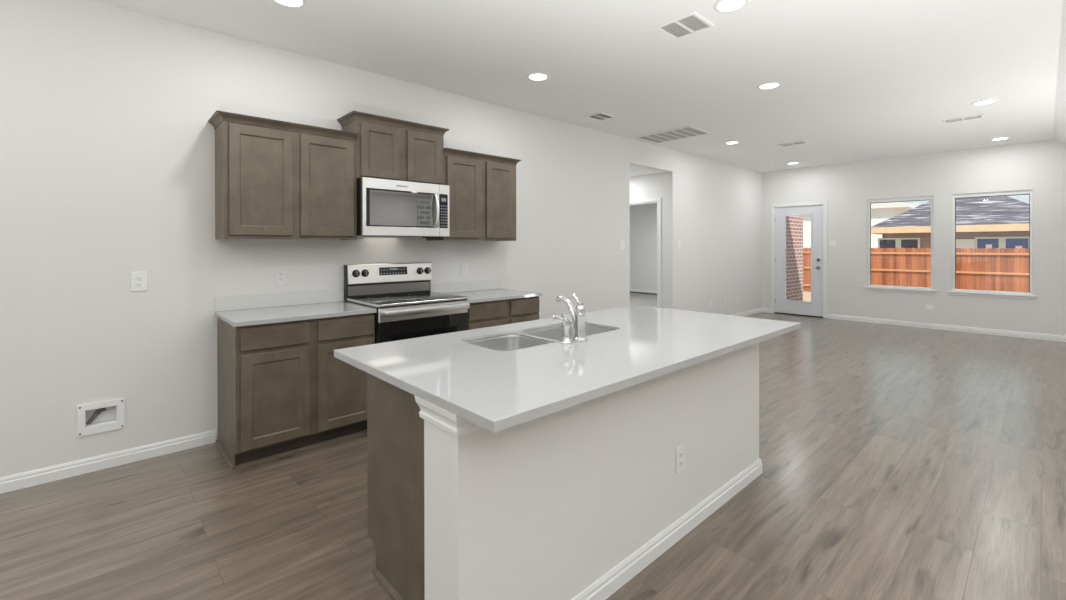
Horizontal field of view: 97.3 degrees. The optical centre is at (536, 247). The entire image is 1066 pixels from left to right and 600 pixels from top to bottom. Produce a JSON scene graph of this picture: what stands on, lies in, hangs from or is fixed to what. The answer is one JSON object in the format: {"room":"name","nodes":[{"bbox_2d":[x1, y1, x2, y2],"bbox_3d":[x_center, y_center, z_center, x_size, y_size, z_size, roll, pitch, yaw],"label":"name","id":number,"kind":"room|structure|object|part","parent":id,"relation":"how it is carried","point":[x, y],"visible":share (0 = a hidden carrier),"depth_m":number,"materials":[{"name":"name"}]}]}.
{"room":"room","nodes":[
{"label":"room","id":0,"kind":"room"},
{"bbox_2d":[0,0,761,477],"bbox_3d":[-0.347,-0.078,5.007,13.485,2.808,0.120,0,0,-43],"label":"wall","id":1,"kind":"structure","parent":0,"point":[107,138],"depth_m":3.07,"materials":[{"name":"white paint"}]},
{"bbox_2d":[77,398,124,436],"bbox_3d":[-2.640,1.022,2.850,0.210,0.183,0.087,0,0,-43],"label":"utility box","id":2,"kind":"object","parent":1,"relation":"attached to","point":[98,417],"visible":1,"depth_m":2.84,"materials":[{"name":"white plastic"}]},
{"bbox_2d":[131,272,146,290],"bbox_3d":[-2.489,0.215,2.941,0.080,0.120,0.009,0,0,-43],"label":"wall outlet","id":3,"kind":"object","parent":1,"relation":"attached to","point":[138,279],"visible":1,"depth_m":2.94,"materials":[{"name":"white plastic"}]},
{"bbox_2d":[136,276,142,280],"bbox_3d":[-2.487,0.195,2.939,0.034,0.028,0.003,0,0,-43],"label":"receptacle","id":4,"kind":"object","parent":3,"relation":"attached to","point":[138,278],"depth_m":2.94,"materials":[{"name":"grey plastic"}]},
{"bbox_2d":[136,282,142,286],"bbox_3d":[-2.487,0.235,2.939,0.034,0.028,0.003,0,0,-43],"label":"receptacle","id":5,"kind":"object","parent":3,"relation":"attached to","point":[138,284],"depth_m":2.94,"materials":[{"name":"grey plastic"}]},
{"bbox_2d":[215,289,343,310],"bbox_3d":[-1.876,0.389,3.500,0.866,0.097,0.016,0,0,-43],"label":"backsplash","id":6,"kind":"structure","parent":1,"relation":"attached to","point":[226,303],"depth_m":3.46,"materials":[{"name":"white stone"}]},
{"bbox_2d":[275,269,285,284],"bbox_3d":[-1.898,0.219,3.487,0.072,0.116,0.009,0,0,-43],"label":"wall outlet","id":7,"kind":"object","parent":1,"relation":"attached to","point":[280,274],"visible":1,"depth_m":3.48,"materials":[{"name":"white plastic"}]},
{"bbox_2d":[208,110,358,239],"bbox_3d":[-1.783,-0.456,3.362,0.896,0.800,0.344,0,0,-43],"label":"upper cabinet","id":8,"kind":"object","parent":1,"relation":"attached to","point":[275,179],"visible":1,"depth_m":3.21,"materials":[{"name":"brown wood"}]},
{"bbox_3d":[-1.827,-0.437,3.128,0.376,0.715,0.019,0,0,-43],"label":"door","id":9,"kind":"part","parent":8,"relation":"part of","materials":[{"name":"brown wood"}]},
{"bbox_3d":[-1.828,-0.437,3.130,0.246,0.585,0.006,0,0,-43],"label":"panel","id":10,"kind":"part","parent":8,"relation":"part of","materials":[{"name":"brown wood"}]},
{"bbox_3d":[-1.784,-0.832,3.361,0.896,0.048,0.344,0,0,-43],"label":"crown moulding","id":11,"kind":"part","parent":8,"relation":"part of","materials":[{"name":"brown wood"}]},
{"bbox_3d":[-1.514,-0.438,3.417,0.376,0.715,0.019,0,0,-43],"label":"door","id":12,"kind":"part","parent":8,"relation":"part of","materials":[{"name":"brown wood"}]},
{"bbox_3d":[-1.516,-0.438,3.418,0.246,0.585,0.006,0,0,-43],"label":"panel","id":13,"kind":"part","parent":8,"relation":"part of","materials":[{"name":"brown wood"}]},
{"bbox_2d":[0,308,761,493],"bbox_3d":[-0.306,1.284,4.954,13.225,0.083,0.014,0,0,-43],"label":"baseboard","id":14,"kind":"structure","parent":1,"relation":"attached to","point":[70,469],"depth_m":2.83,"materials":[{"name":"white"}]},
{"bbox_2d":[337,111,449,184],"bbox_3d":[-1.174,-0.777,3.924,0.843,0.493,0.344,0,0,-43],"label":"upper cabinet","id":15,"kind":"object","parent":1,"relation":"attached to","point":[387,148],"visible":0.91,"depth_m":3.77,"materials":[{"name":"brown wood"}]},
{"bbox_3d":[-1.220,-0.751,3.688,0.316,0.413,0.019,0,0,-43],"label":"door","id":16,"kind":"part","parent":15,"relation":"part of","materials":[{"name":"brown wood"}]},
{"bbox_3d":[-1.222,-0.751,3.690,0.186,0.283,0.006,0,0,-43],"label":"panel","id":17,"kind":"part","parent":15,"relation":"part of","materials":[{"name":"brown wood"}]},
{"bbox_3d":[-1.175,-1.000,3.923,0.843,0.048,0.344,0,0,-43],"label":"crown moulding","id":18,"kind":"part","parent":15,"relation":"part of","materials":[{"name":"brown wood"}]},
{"bbox_2d":[357,177,449,237],"bbox_3d":[-1.134,-0.302,3.885,0.755,0.448,0.451,0,0,-43],"label":"microwave","id":19,"kind":"object","parent":15,"relation":"attached to","point":[385,207],"visible":1,"depth_m":3.72,"materials":[{"name":"silver metal"}]},
{"bbox_3d":[-0.825,-0.306,3.902,0.028,0.296,0.055,0,0,-43],"label":"door handle","id":20,"kind":"part","parent":19,"relation":"part of","materials":[{"name":"silver metal"}]},
{"bbox_3d":[-0.794,-0.304,3.988,0.080,0.287,0.030,0,0,-43],"label":"control glass","id":21,"kind":"part","parent":19,"relation":"part of","materials":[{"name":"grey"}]},
{"bbox_3d":[-0.787,-0.309,3.994,0.098,0.436,0.034,0,0,-43],"label":"control panel","id":22,"kind":"part","parent":19,"relation":"part of","materials":[{"name":"silver metal"}]},
{"bbox_3d":[-0.936,-0.752,3.950,0.320,0.413,0.019,0,0,-43],"label":"door","id":23,"kind":"part","parent":15,"relation":"part of","materials":[{"name":"brown wood"}]},
{"bbox_3d":[-0.938,-0.752,3.952,0.190,0.283,0.006,0,0,-43],"label":"panel","id":24,"kind":"part","parent":15,"relation":"part of","materials":[{"name":"brown wood"}]},
{"bbox_2d":[461,263,466,275],"bbox_3d":[-0.703,0.217,4.590,0.074,0.118,0.009,0,0,-43],"label":"wall outlet","id":25,"kind":"object","parent":1,"relation":"attached to","point":[463,265],"visible":1,"depth_m":4.58,"materials":[{"name":"white plastic"}]},
{"bbox_2d":[431,279,500,292],"bbox_3d":[-0.681,0.384,4.603,0.853,0.097,0.016,0,0,-43],"label":"backsplash","id":26,"kind":"structure","parent":1,"relation":"attached to","point":[449,287],"depth_m":4.58,"materials":[{"name":"white stone"}]},
{"bbox_2d":[426,148,520,240],"bbox_3d":[-0.575,-0.462,4.477,0.868,0.800,0.344,0,0,-43],"label":"upper cabinet","id":27,"kind":"object","parent":1,"relation":"attached to","point":[482,187],"visible":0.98,"depth_m":4.33,"materials":[{"name":"brown wood"}]},
{"bbox_3d":[-0.646,-0.442,4.219,0.355,0.715,0.019,0,0,-43],"label":"door","id":28,"kind":"part","parent":27,"relation":"part of","materials":[{"name":"brown wood"}]},
{"bbox_3d":[-0.647,-0.442,4.221,0.225,0.585,0.006,0,0,-43],"label":"panel","id":29,"kind":"part","parent":27,"relation":"part of","materials":[{"name":"brown wood"}]},
{"bbox_3d":[-0.575,-0.838,4.476,0.868,0.048,0.344,0,0,-43],"label":"crown moulding","id":30,"kind":"part","parent":27,"relation":"part of","materials":[{"name":"brown wood"}]},
{"bbox_3d":[-0.344,-0.444,4.498,0.330,0.715,0.019,0,0,-43],"label":"door","id":31,"kind":"part","parent":27,"relation":"part of","materials":[{"name":"brown wood"}]},
{"bbox_3d":[-0.345,-0.444,4.500,0.200,0.585,0.006,0,0,-43],"label":"panel","id":32,"kind":"part","parent":27,"relation":"part of","materials":[{"name":"brown wood"}]},
{"bbox_2d":[619,241,624,248],"bbox_3d":[1.154,-0.029,6.304,0.118,0.115,0.010,0,0,-43],"label":"light switch","id":33,"kind":"object","parent":1,"relation":"attached to","point":[621,243],"visible":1,"depth_m":6.30,"materials":[{"name":"white plastic"}]},
{"bbox_2d":[0,293,1065,599],"bbox_3d":[0.500,1.384,5.096,14.840,0.120,11.300,0,0,-43],"label":"floor","id":34,"kind":"structure","parent":0,"point":[899,462],"depth_m":2.40,"materials":[{"name":"brown wood"}]},
{"bbox_2d":[215,313,374,469],"bbox_3d":[-1.670,0.901,3.277,0.868,0.864,0.620,0,0,-43],"label":"base cabinet","id":35,"kind":"object","parent":34,"relation":"on","point":[283,389],"visible":0.87,"depth_m":3.00,"materials":[{"name":"brown wood"}]},
{"bbox_3d":[-1.981,0.902,3.004,0.008,0.864,0.600,0,0,-43],"label":"panel","id":36,"kind":"part","parent":35,"relation":"part of","materials":[{"name":"brown wood"}]},
{"bbox_3d":[-1.615,0.554,2.918,0.384,0.133,0.019,0,0,-43],"label":"drawer","id":37,"kind":"part","parent":35,"relation":"part of","materials":[{"name":"brown wood"}]},
{"bbox_3d":[-1.614,0.932,2.920,0.384,0.568,0.019,0,0,-43],"label":"door","id":38,"kind":"part","parent":35,"relation":"part of","materials":[{"name":"brown wood"}]},
{"bbox_3d":[-1.616,0.932,2.921,0.254,0.438,0.006,0,0,-43],"label":"panel","id":39,"kind":"part","parent":35,"relation":"part of","materials":[{"name":"brown wood"}]},
{"bbox_3d":[-1.691,1.325,3.302,0.868,0.016,0.557,0,0,-43],"label":"shoe moulding","id":40,"kind":"part","parent":35,"relation":"part of","materials":[{"name":"brown wood"}]},
{"bbox_2d":[215,289,376,326],"bbox_3d":[-1.666,0.404,3.272,0.866,0.126,0.635,0,0,-43],"label":"countertop","id":41,"kind":"structure","parent":35,"relation":"on","point":[243,310],"depth_m":3.29,"materials":[{"name":"white stone"}]},
{"bbox_3d":[-1.296,0.553,3.214,0.382,0.133,0.019,0,0,-43],"label":"drawer","id":42,"kind":"part","parent":35,"relation":"part of","materials":[{"name":"brown wood"}]},
{"bbox_3d":[-1.295,0.930,3.215,0.382,0.568,0.019,0,0,-43],"label":"door","id":43,"kind":"part","parent":35,"relation":"part of","materials":[{"name":"brown wood"}]},
{"bbox_3d":[-1.296,0.930,3.216,0.252,0.438,0.006,0,0,-43],"label":"panel","id":44,"kind":"part","parent":35,"relation":"part of","materials":[{"name":"brown wood"}]},
{"bbox_2d":[344,262,469,343],"bbox_3d":[-1.037,0.735,3.796,0.768,1.191,0.700,0,0,-43],"label":"range","id":45,"kind":"object","parent":34,"relation":"on","point":[403,299],"visible":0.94,"depth_m":3.75,"materials":[{"name":"silver metal"}]},
{"bbox_3d":[-1.448,0.213,3.783,0.062,0.062,0.028,0,0,-43],"label":"knob","id":46,"kind":"part","parent":45,"relation":"part of","materials":[{"name":"black plastic"}]},
{"bbox_3d":[-1.393,0.213,3.834,0.062,0.062,0.028,0,0,-43],"label":"knob","id":47,"kind":"part","parent":45,"relation":"part of","materials":[{"name":"black plastic"}]},
{"bbox_3d":[-1.239,0.353,4.013,0.736,0.078,0.004,0,0,-43],"label":"riser panel","id":48,"kind":"part","parent":45,"relation":"part of","materials":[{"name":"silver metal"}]},
{"bbox_2d":[347,292,468,306],"bbox_3d":[-1.030,0.415,3.787,0.768,0.021,0.596,0,0,-43],"label":"cooktop","id":49,"kind":"object","parent":45,"relation":"in","point":[377,299],"depth_m":3.70,"materials":[{"name":"black glass"}]},
{"bbox_3d":[-1.027,0.211,4.171,0.062,0.062,0.028,0,0,-43],"label":"knob","id":50,"kind":"part","parent":45,"relation":"part of","materials":[{"name":"black plastic"}]},
{"bbox_3d":[-0.841,0.484,3.583,0.756,0.102,0.021,0,0,-43],"label":"oven door","id":51,"kind":"part","parent":45,"relation":"part of","materials":[{"name":"silver metal"}]},
{"bbox_3d":[-0.841,0.820,3.584,0.756,0.570,0.019,0,0,-43],"label":"oven glass","id":52,"kind":"part","parent":45,"relation":"part of","materials":[{"name":"black glass"}]},
{"bbox_3d":[-0.817,0.474,3.556,0.720,0.044,0.050,0,0,-43],"label":"door handle","id":53,"kind":"part","parent":45,"relation":"part of","materials":[{"name":"silver metal"}]},
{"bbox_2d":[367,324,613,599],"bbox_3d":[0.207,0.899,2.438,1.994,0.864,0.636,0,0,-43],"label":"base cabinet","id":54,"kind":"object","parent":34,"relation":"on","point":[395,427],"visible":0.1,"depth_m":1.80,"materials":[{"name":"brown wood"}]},
{"bbox_3d":[-0.484,1.326,1.731,0.016,0.017,0.534,0,0,-43],"label":"shoe moulding","id":55,"kind":"part","parent":54,"relation":"part of","materials":[{"name":"brown wood"}]},
{"bbox_3d":[-0.501,0.902,1.771,0.018,0.864,0.616,0,0,-43],"label":"panel","id":56,"kind":"part","parent":54,"relation":"part of","materials":[{"name":"brown wood"}]},
{"bbox_2d":[334,305,800,432],"bbox_3d":[0.323,0.451,2.345,2.203,0.030,1.119,0,0,-43],"label":"countertop","id":57,"kind":"structure","parent":54,"relation":"on","point":[493,390],"depth_m":1.83,"materials":[{"name":"white stone"}]},
{"bbox_2d":[464,323,617,350],"bbox_3d":[0.050,0.547,2.368,0.838,0.196,0.358,0,0,-43],"label":"sink","id":58,"kind":"object","parent":57,"relation":"in","point":[530,338],"visible":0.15,"depth_m":2.42,"materials":[{"name":"silver metal"}]},
{"bbox_3d":[-0.125,0.551,2.206,0.356,0.190,0.354,0,0,-43],"label":"bowl","id":59,"kind":"part","parent":58,"relation":"part of","materials":[{"name":"silver metal"}]},
{"bbox_3d":[0.189,0.549,2.497,0.456,0.190,0.354,0,0,-43],"label":"bowl","id":60,"kind":"part","parent":58,"relation":"part of","materials":[{"name":"silver metal"}]},
{"bbox_2d":[552,313,572,343],"bbox_3d":[0.122,0.372,2.158,0.060,0.130,0.101,0,0,-43],"label":"sprayer","id":61,"kind":"object","parent":57,"relation":"on","point":[565,339],"visible":1,"depth_m":2.13,"materials":[{"name":"silver metal"}]},
{"bbox_2d":[556,294,587,341],"bbox_3d":[0.168,0.329,2.240,0.072,0.216,0.184,0,0,-43],"label":"faucet","id":62,"kind":"object","parent":57,"relation":"on","point":[577,314],"visible":1,"depth_m":2.19,"materials":[{"name":"silver metal"}]},
{"bbox_3d":[0.152,0.310,2.251,0.147,0.155,0.030,0,0,43],"label":"spout","id":63,"kind":"part","parent":62,"relation":"part of","materials":[{"name":"silver metal"}]},
{"bbox_3d":[0.195,0.251,2.211,0.032,0.060,0.067,0,0,-43],"label":"lever handle","id":64,"kind":"part","parent":62,"relation":"part of","materials":[{"name":"silver metal"}]},
{"bbox_2d":[467,296,538,339],"bbox_3d":[-0.478,0.895,4.378,0.840,0.864,0.620,0,0,-43],"label":"base cabinet","id":65,"kind":"object","parent":34,"relation":"on","point":[509,311],"visible":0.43,"depth_m":4.13,"materials":[{"name":"brown wood"}]},
{"bbox_2d":[431,279,541,302],"bbox_3d":[-0.471,0.399,4.376,0.853,0.126,0.635,0,0,-43],"label":"countertop","id":66,"kind":"structure","parent":65,"relation":"on","point":[481,290],"depth_m":4.46,"materials":[{"name":"white stone"}]},
{"bbox_3d":[-0.416,0.549,4.026,0.396,0.133,0.019,0,0,-43],"label":"drawer","id":67,"kind":"part","parent":65,"relation":"part of","materials":[{"name":"brown wood"}]},
{"bbox_3d":[-0.415,0.926,4.027,0.396,0.568,0.019,0,0,-43],"label":"door","id":68,"kind":"part","parent":65,"relation":"part of","materials":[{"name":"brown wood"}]},
{"bbox_3d":[-0.101,0.547,4.317,0.346,0.133,0.019,0,0,-43],"label":"drawer","id":69,"kind":"part","parent":65,"relation":"part of","materials":[{"name":"brown wood"}]},
{"bbox_3d":[-0.100,0.925,4.318,0.346,0.568,0.019,0,0,-43],"label":"door","id":70,"kind":"part","parent":65,"relation":"part of","materials":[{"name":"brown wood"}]},
{"bbox_2d":[93,0,1065,171],"bbox_3d":[1.720,-1.347,2.763,13.485,0.508,6.220,0,0,-43],"label":"ceiling","id":71,"kind":"structure","parent":0,"point":[860,80],"depth_m":3.72,"materials":[{"name":"white paint"}]},
{"bbox_2d":[272,0,306,7],"bbox_3d":[-1.474,-1.470,2.787,0.200,0.008,0.200,0,0,-43],"label":"recessed light","id":72,"kind":"object","parent":71,"relation":"in","point":[287,3],"visible":1,"depth_m":2.83,"materials":[{"name":"white"}]},
{"bbox_2d":[526,72,548,80],"bbox_3d":[0.016,-1.477,4.071,0.200,0.008,0.200,0,0,-43],"label":"recessed light","id":73,"kind":"object","parent":71,"relation":"in","point":[536,76],"visible":1,"depth_m":4.05,"materials":[{"name":"white"}]},
{"bbox_2d":[584,112,616,120],"bbox_3d":[0.730,-1.480,5.327,0.290,0.010,0.245,0,0,-43],"label":"ceiling vent","id":74,"kind":"object","parent":71,"relation":"in","point":[599,116],"visible":1,"depth_m":5.32,"materials":[{"name":"white metal"}]},
{"bbox_2d":[635,126,710,143],"bbox_3d":[1.810,-1.485,6.236,0.540,0.010,0.820,0,0,-43],"label":"ceiling vent","id":75,"kind":"object","parent":71,"relation":"in","point":[689,131],"visible":1,"depth_m":6.22,"materials":[{"name":"white metal"}]},
{"bbox_2d":[655,12,714,39],"bbox_3d":[0.996,-1.475,3.142,0.275,0.010,0.285,0,0,-43],"label":"ceiling vent","id":76,"kind":"object","parent":71,"relation":"in","point":[692,23],"visible":1,"depth_m":3.14,"materials":[{"name":"white metal"}]},
{"bbox_2d":[714,0,748,12],"bbox_3d":[1.187,-1.476,2.856,0.200,0.008,0.200,0,0,-43],"label":"recessed light","id":77,"kind":"object","parent":71,"relation":"in","point":[723,6],"visible":1,"depth_m":2.86,"materials":[{"name":"white"}]},
{"bbox_2d":[725,141,738,143],"bbox_3d":[2.795,-1.489,6.694,0.200,0.008,0.200,0,0,-43],"label":"recessed light","id":78,"kind":"object","parent":71,"relation":"in","point":[729,142],"visible":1,"depth_m":6.67,"materials":[{"name":"white"}]},
{"bbox_2d":[757,82,780,89],"bbox_3d":[2.140,-1.482,4.312,0.200,0.008,0.200,0,0,-43],"label":"recessed light","id":79,"kind":"object","parent":71,"relation":"in","point":[769,85],"visible":1,"depth_m":4.30,"materials":[{"name":"white"}]},
{"bbox_2d":[778,140,808,146],"bbox_3d":[3.695,-1.488,6.752,0.170,0.014,0.360,0,0,-43],"label":"ceiling vent","id":80,"kind":"object","parent":71,"relation":"in","point":[803,141],"visible":1,"depth_m":6.73,"materials":[{"name":"white metal"}]},
{"bbox_2d":[942,114,984,123],"bbox_3d":[4.952,-1.487,5.442,0.170,0.014,0.360,0,0,-43],"label":"ceiling vent","id":81,"kind":"object","parent":71,"relation":"in","point":[972,117],"visible":1,"depth_m":5.43,"materials":[{"name":"white metal"}]},
{"bbox_2d":[971,99,996,104],"bbox_3d":[4.605,-1.488,4.823,0.200,0.008,0.200,0,0,-43],"label":"recessed light","id":82,"kind":"object","parent":71,"relation":"in","point":[987,101],"visible":1,"depth_m":4.82,"materials":[{"name":"white"}]},
{"bbox_2d":[990,137,1009,140],"bbox_3d":[6.405,-1.496,6.478,0.200,0.008,0.200,0,0,-43],"label":"recessed light","id":83,"kind":"object","parent":71,"relation":"in","point":[999,138],"visible":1,"depth_m":6.45,"materials":[{"name":"white"}]},
{"bbox_2d":[424,343,758,599],"bbox_3d":[0.480,0.899,2.123,2.090,0.864,0.193,0,0,-43],"label":"wall","id":84,"kind":"structure","parent":0,"point":[544,507],"depth_m":1.68,"materials":[{"name":"white paint"}]},
{"bbox_2d":[415,396,482,436],"bbox_3d":[0.479,0.500,2.122,2.134,0.068,0.237,0,0,-43],"label":"trim","id":85,"kind":"structure","parent":84,"relation":"attached to","point":[455,425],"depth_m":1.37,"materials":[{"name":"white"}]},
{"bbox_2d":[571,458,762,599],"bbox_3d":[0.485,1.290,2.119,2.118,0.083,0.207,0,0,-43],"label":"baseboard","id":86,"kind":"structure","parent":84,"relation":"attached to","point":[613,580],"depth_m":2.06,"materials":[{"name":"white wood"}]},
{"bbox_2d":[676,444,684,473],"bbox_3d":[0.664,0.973,2.156,0.074,0.118,0.009,0,0,-43],"label":"wall outlet","id":87,"kind":"object","parent":84,"relation":"attached to","point":[680,451],"visible":1,"depth_m":2.15,"materials":[{"name":"white plastic"}]},
{"bbox_2d":[630,204,656,293],"bbox_3d":[3.793,-0.001,12.370,0.120,2.600,5.080,0,0,-43],"label":"wall","id":88,"kind":"structure","parent":0,"point":[643,218],"depth_m":13.13,"materials":[{"name":"white paint"}]},
{"bbox_2d":[630,289,656,293],"bbox_3d":[3.747,1.234,12.328,0.014,0.070,5.080,0,0,-43],"label":"baseboard","id":89,"kind":"structure","parent":88,"relation":"attached to","point":[632,290],"depth_m":13.11,"materials":[{"name":"white"}]},
{"bbox_2d":[630,291,656,294],"bbox_3d":[3.739,1.285,12.320,0.033,0.028,5.080,0,0,-43],"label":"trim","id":90,"kind":"structure","parent":88,"relation":"attached to","point":[630,291],"depth_m":13.12,"materials":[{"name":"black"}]},
{"bbox_2d":[630,165,662,176],"bbox_3d":[0.919,-1.208,7.537,1.215,0.100,1.880,0,0,-43],"label":"ceiling","id":91,"kind":"structure","parent":0,"point":[634,171],"depth_m":7.19,"materials":[{"name":"white paint"}]},
{"bbox_2d":[630,172,665,307],"bbox_3d":[0.326,0.014,9.168,0.120,2.600,5.080,0,0,-43],"label":"wall","id":92,"kind":"structure","parent":0,"point":[650,185],"depth_m":7.34,"materials":[{"name":"white paint"}]},
{"bbox_2d":[630,197,661,307],"bbox_3d":[1.680,0.269,7.692,0.136,2.092,0.929,0,0,-43],"label":"trim","id":93,"kind":"structure","parent":92,"relation":"attached to","point":[657,201],"depth_m":7.34,"materials":[{"name":"white"}]},
{"bbox_2d":[762,140,1065,335],"bbox_3d":[6.665,-0.099,7.250,0.140,2.808,6.100,0,0,-43],"label":"wall","id":94,"kind":"structure","parent":0,"point":[1039,167],"depth_m":7.44,"materials":[{"name":"white paint"}]},
{"bbox_2d":[774,312,822,317],"bbox_3d":[5.051,1.294,9.003,0.140,0.020,0.875,0,0,-43],"label":"trim","id":95,"kind":"structure","parent":94,"relation":"attached to","point":[774,312],"depth_m":8.95,"materials":[{"name":"black metal"}]},
{"bbox_2d":[775,205,822,316],"bbox_3d":[4.995,0.255,8.955,0.114,2.056,0.838,0,0,-43],"label":"door","id":96,"kind":"structure","parent":94,"relation":"in","point":[815,307],"depth_m":8.91,"materials":[{"name":"white paint"}]},
{"bbox_3d":[5.001,0.215,8.960,0.010,1.686,0.511,0,0,-43],"label":"glass frame","id":97,"kind":"part","parent":96,"relation":"part of","materials":[{"name":"clear glass"}]},
{"bbox_2d":[771,201,826,317],"bbox_3d":[5.036,0.227,8.988,0.136,2.155,0.989,0,0,-43],"label":"trim","id":98,"kind":"structure","parent":94,"relation":"attached to","point":[815,203],"depth_m":8.87,"materials":[{"name":"white wood"}]},
{"bbox_2d":[829,240,836,246],"bbox_3d":[5.388,-0.066,8.521,0.010,0.118,0.118,0,0,-43],"label":"light switch","id":99,"kind":"object","parent":94,"relation":"attached to","point":[832,243],"visible":1,"depth_m":8.52,"materials":[{"name":"white plastic"}]},
{"bbox_2d":[864,196,936,293],"bbox_3d":[6.074,-0.040,7.847,0.138,1.565,0.974,0,0,-43],"label":"window","id":100,"kind":"structure","parent":94,"relation":"in","point":[922,198],"depth_m":7.88,"materials":[{"name":"white wood"}]},
{"bbox_3d":[6.043,0.713,7.819,0.049,0.059,0.974,0,0,-43],"label":"sill","id":101,"kind":"part","parent":100,"relation":"part of","materials":[{"name":"white"}]},
{"bbox_2d":[762,308,1065,341],"bbox_3d":[6.582,1.264,7.232,0.014,0.083,5.986,0,0,-43],"label":"baseboard","id":102,"kind":"structure","parent":94,"relation":"attached to","point":[1050,337],"depth_m":7.33,"materials":[{"name":"white wood"}]},
{"bbox_2d":[926,305,933,309],"bbox_3d":[6.316,0.968,7.524,0.006,0.075,0.100,0,0,-43],"label":"wall outlet","id":103,"kind":"object","parent":94,"relation":"attached to","point":[928,307],"visible":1,"depth_m":7.52,"materials":[{"name":"white plastic"}]},
{"bbox_2d":[948,190,1037,298],"bbox_3d":[6.821,-0.040,7.037,0.138,1.565,0.962,0,0,-43],"label":"window","id":104,"kind":"structure","parent":94,"relation":"in","point":[1003,294],"depth_m":6.98,"materials":[{"name":"white"}]},
{"bbox_3d":[6.790,0.713,7.009,0.049,0.059,0.962,0,0,-43],"label":"sill","id":105,"kind":"part","parent":104,"relation":"part of","materials":[{"name":"white"}]},
{"label":"outside","id":106,"kind":"structure","parent":0,"visible":0},
{"bbox_2d":[803,291,1012,301],"bbox_3d":[34.085,1.725,36.728,80.095,0.200,120.000,0,0,-43],"label":"ground","id":107,"kind":"structure","parent":106,"point":[806,295],"depth_m":16.41,"materials":[{"name":"beige concrete"}]},
{"bbox_2d":[786,216,802,300],"bbox_3d":[5.242,0.152,9.896,1.350,3.200,0.279,0,0,-43],"label":"brick wall","id":108,"kind":"structure","parent":107,"relation":"on","point":[794,224],"depth_m":9.90,"materials":[{"name":"red brick"}]},
{"bbox_2d":[803,202,916,248],"bbox_3d":[28.949,-1.908,43.962,11.000,7.050,11.200,0,0,-43],"label":"sky","id":109,"kind":"structure","parent":107,"relation":"on","point":[880,212],"depth_m":37.97,"materials":[{"name":"white"}]},
{"bbox_2d":[803,248,1028,292],"bbox_3d":[13.158,0.870,15.349,0.145,1.703,21.012,0,0,-43],"label":"fence","id":110,"kind":"object","parent":107,"relation":"on","point":[989,269],"visible":0.16,"depth_m":14.91,"materials":[{"name":"brown wood"}]},
{"bbox_3d":[13.115,0.797,15.318,0.039,0.064,21.000,0,0,-43],"label":"rail","id":111,"kind":"part","parent":110,"relation":"part of","materials":[{"name":"brown wood"}]},
{"bbox_3d":[13.114,0.207,15.316,0.039,0.064,21.000,0,0,-43],"label":"rail","id":112,"kind":"part","parent":110,"relation":"part of","materials":[{"name":"brown wood"}]},
{"bbox_2d":[871,196,1028,290],"bbox_3d":[20.688,-0.590,22.161,9.530,4.557,6.340,0,0,-43],"label":"house","id":113,"kind":"structure","parent":107,"relation":"on","point":[999,222],"depth_m":19.25,"materials":[{"name":"brown brick"}]},
{"bbox_3d":[15.844,0.047,21.144,0.029,0.770,0.582,0,0,-43],"label":"pane","id":114,"kind":"part","parent":113,"relation":"part of","materials":[{"name":"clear glass"}]},
{"bbox_3d":[16.372,0.047,20.572,0.029,0.770,0.582,0,0,-43],"label":"pane","id":115,"kind":"part","parent":113,"relation":"part of","materials":[{"name":"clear glass"}]},
{"bbox_3d":[18.054,0.048,18.751,0.029,0.770,0.617,0,0,-43],"label":"pane","id":116,"kind":"part","parent":113,"relation":"part of","materials":[{"name":"blue glass"}]},
{"bbox_3d":[18.605,0.048,18.154,0.029,0.770,0.617,0,0,-43],"label":"pane","id":117,"kind":"part","parent":113,"relation":"part of","materials":[{"name":"blue glass"}]}
]}

